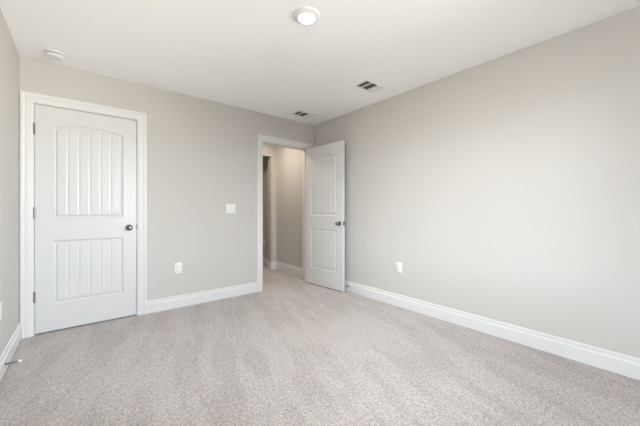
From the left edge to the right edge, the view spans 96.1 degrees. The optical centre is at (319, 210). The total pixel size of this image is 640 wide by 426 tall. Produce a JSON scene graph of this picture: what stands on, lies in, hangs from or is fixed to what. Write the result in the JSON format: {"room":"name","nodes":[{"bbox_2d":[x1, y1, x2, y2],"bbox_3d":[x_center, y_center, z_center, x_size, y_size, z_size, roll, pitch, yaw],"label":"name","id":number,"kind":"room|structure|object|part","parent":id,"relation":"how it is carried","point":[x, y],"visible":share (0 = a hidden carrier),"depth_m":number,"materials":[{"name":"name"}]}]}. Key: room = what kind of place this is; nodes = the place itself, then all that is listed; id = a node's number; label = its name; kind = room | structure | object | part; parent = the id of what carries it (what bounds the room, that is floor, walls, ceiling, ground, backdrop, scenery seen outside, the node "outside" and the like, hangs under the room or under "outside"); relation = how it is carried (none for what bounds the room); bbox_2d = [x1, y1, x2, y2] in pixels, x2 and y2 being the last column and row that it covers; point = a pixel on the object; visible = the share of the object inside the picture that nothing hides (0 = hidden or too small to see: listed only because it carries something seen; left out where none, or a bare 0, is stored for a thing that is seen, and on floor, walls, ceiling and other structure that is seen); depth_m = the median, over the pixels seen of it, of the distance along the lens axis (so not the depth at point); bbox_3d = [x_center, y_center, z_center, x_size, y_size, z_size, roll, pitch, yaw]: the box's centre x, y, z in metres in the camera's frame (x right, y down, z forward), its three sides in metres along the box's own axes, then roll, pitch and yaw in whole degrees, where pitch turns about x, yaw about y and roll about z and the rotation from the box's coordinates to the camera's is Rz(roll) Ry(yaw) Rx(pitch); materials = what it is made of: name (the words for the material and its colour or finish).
{"room":"empty bedroom","nodes":[
{"label":"empty bedroom","id":0,"kind":"room"},
{"bbox_2d":[0,9,18,355],"bbox_3d":[-2.175,-0.117,1.879,0.120,2.440,6.680,0,0,-39],"label":"wall","id":1,"kind":"structure","parent":0,"point":[9,55],"depth_m":2.12,"materials":[{"name":"beige paint"}]},
{"bbox_2d":[0,301,1,320],"bbox_3d":[-2.099,0.665,1.887,0.009,0.120,0.077,0,0,-39],"label":"wall outlet","id":2,"kind":"object","parent":1,"relation":"attached to","point":[1,301],"visible":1,"depth_m":1.89,"materials":[{"name":"white plastic"}]},
{"bbox_2d":[0,324,21,381],"bbox_3d":[-1.322,1.031,0.950,0.017,0.127,3.921,0,0,-39],"label":"baseboard","id":3,"kind":"structure","parent":1,"relation":"attached to","point":[7,354],"depth_m":2.09,"materials":[{"name":"white paint"}]},
{"bbox_2d":[5,359,21,365],"bbox_3d":[-2.106,1.044,1.975,0.080,0.027,0.027,0,0,-39],"label":"door stop","id":4,"kind":"object","parent":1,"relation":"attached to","point":[20,360],"visible":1,"depth_m":1.97,"materials":[{"name":"metal"}]},
{"bbox_2d":[19,55,313,323],"bbox_3d":[-1.378,-0.117,3.546,3.230,2.440,0.120,0,0,-39],"label":"wall","id":5,"kind":"structure","parent":0,"point":[202,153],"depth_m":3.36,"materials":[{"name":"beige paint"}]},
{"bbox_2d":[20,90,146,338],"bbox_3d":[-2.252,0.035,2.814,0.944,2.137,0.139,0,0,-39],"label":"door frame","id":6,"kind":"structure","parent":5,"relation":"attached to","point":[28,100],"depth_m":2.54,"materials":[{"name":"white paint"}]},
{"bbox_2d":[33,104,135,333],"bbox_3d":[-2.247,0.076,2.805,0.767,2.029,0.167,0,0,-35],"label":"door","id":7,"kind":"structure","parent":5,"relation":"in","point":[84,211],"depth_m":2.75,"materials":[{"name":"white paint"}]},
{"bbox_3d":[-2.229,-0.365,2.789,0.530,0.877,0.035,0,0,-39],"label":"panel","id":8,"kind":"part","parent":7,"relation":"part of","materials":[{"name":"white paint"}]},
{"bbox_3d":[-2.229,0.563,2.789,0.530,0.577,0.035,0,0,-39],"label":"panel","id":9,"kind":"part","parent":7,"relation":"part of","materials":[{"name":"white paint"}]},
{"bbox_2d":[174,262,181,273],"bbox_3d":[-1.613,0.656,3.269,0.077,0.120,0.009,0,0,-39],"label":"wall outlet","id":10,"kind":"object","parent":5,"relation":"attached to","point":[177,266],"visible":1,"depth_m":3.26,"materials":[{"name":"white plastic"}]},
{"bbox_2d":[147,282,256,313],"bbox_3d":[-1.351,1.036,3.479,1.293,0.136,0.017,0,0,-39],"label":"baseboard","id":11,"kind":"structure","parent":5,"relation":"attached to","point":[156,305],"depth_m":3.40,"materials":[{"name":"white paint"}]},
{"bbox_2d":[226,204,234,212],"bbox_3d":[-1.136,-0.022,3.659,0.126,0.122,0.011,0,0,-39],"label":"light switch","id":12,"kind":"object","parent":5,"relation":"attached to","point":[230,208],"visible":1,"depth_m":3.66,"materials":[{"name":"white plastic"}]},
{"bbox_2d":[257,134,311,291],"bbox_3d":[-0.531,0.035,4.243,0.944,2.137,0.158,0,0,-39],"label":"door frame","id":13,"kind":"structure","parent":5,"relation":"attached to","point":[261,139],"depth_m":3.94,"materials":[{"name":"white paint"}]},
{"bbox_2d":[306,140,344,291],"bbox_3d":[0.041,0.076,4.120,0.776,2.029,0.167,0,0,42],"label":"door","id":14,"kind":"structure","parent":5,"relation":"in","point":[325,164],"depth_m":4.08,"materials":[{"name":"white paint"}]},
{"bbox_3d":[0.056,-0.365,4.137,0.035,0.877,0.530,0,0,-44],"label":"panel","id":15,"kind":"part","parent":14,"relation":"part of","materials":[{"name":"white paint"}]},
{"bbox_3d":[0.056,0.563,4.137,0.035,0.577,0.530,0,0,-44],"label":"panel","id":16,"kind":"part","parent":14,"relation":"part of","materials":[{"name":"white paint"}]},
{"bbox_2d":[263,144,275,261],"bbox_3d":[-2.126,-0.117,4.471,3.250,2.440,0.120,0,0,-39],"label":"wall","id":17,"kind":"structure","parent":0,"point":[269,151],"depth_m":5.42,"materials":[{"name":"beige paint"}]},
{"bbox_2d":[0,265,639,425],"bbox_3d":[-0.874,1.133,2.950,3.490,0.060,6.680,0,0,-39],"label":"floor","id":18,"kind":"structure","parent":0,"point":[294,351],"depth_m":1.92,"materials":[{"name":"beige carpet"}]},
{"bbox_2d":[0,0,639,124],"bbox_3d":[-0.874,-1.377,2.950,3.490,0.080,6.680,0,0,-39],"label":"ceiling","id":19,"kind":"structure","parent":0,"point":[254,55],"depth_m":2.26,"materials":[{"name":"white paint"}]},
{"bbox_2d":[44,49,64,60],"bbox_3d":[-2.256,-1.312,2.444,0.134,0.048,0.134,0,0,-39],"label":"smoke detector","id":20,"kind":"object","parent":19,"relation":"attached to","point":[55,55],"visible":1,"depth_m":2.42,"materials":[{"name":"white plastic"}]},
{"bbox_2d":[290,110,315,117],"bbox_3d":[-0.234,-1.331,3.992,0.300,0.010,0.204,0,0,-39],"label":"ceiling vent","id":21,"kind":"object","parent":19,"relation":"in","point":[300,113],"visible":1,"depth_m":3.98,"materials":[{"name":"white metal"}]},
{"bbox_2d":[293,6,319,24],"bbox_3d":[-0.090,-1.323,1.973,0.184,0.028,0.184,0,0,-39],"label":"recessed light","id":22,"kind":"object","parent":19,"relation":"in","point":[304,15],"visible":1,"depth_m":1.94,"materials":[{"name":"white plastic"}]},
{"bbox_2d":[353,79,384,92],"bbox_3d":[0.529,-1.331,3.090,0.300,0.010,0.204,0,0,-39],"label":"ceiling vent","id":23,"kind":"object","parent":19,"relation":"in","point":[368,85],"visible":1,"depth_m":3.08,"materials":[{"name":"white metal"}]},
{"bbox_2d":[263,6,639,358],"bbox_3d":[0.419,-0.117,4.014,0.140,2.440,6.680,0,0,-39],"label":"wall","id":24,"kind":"structure","parent":0,"point":[506,188],"depth_m":2.44,"materials":[{"name":"beige paint"}]},
{"bbox_2d":[263,258,302,276],"bbox_3d":[-2.165,1.036,4.517,3.250,0.136,2.379,0,0,-39],"label":"baseboard","id":25,"kind":"structure","parent":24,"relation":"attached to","point":[291,269],"depth_m":5.22,"materials":[{"name":"white paint"}]},
{"bbox_2d":[396,262,401,272],"bbox_3d":[0.908,0.655,3.303,0.009,0.120,0.077,0,0,-39],"label":"wall outlet","id":26,"kind":"object","parent":24,"relation":"attached to","point":[398,264],"visible":1,"depth_m":3.30,"materials":[{"name":"white plastic"}]},
{"bbox_2d":[345,280,639,379],"bbox_3d":[1.153,1.036,2.999,0.017,0.136,3.940,0,0,-39],"label":"baseboard","id":27,"kind":"structure","parent":24,"relation":"attached to","point":[629,366],"depth_m":2.39,"materials":[{"name":"white paint"}]}
]}

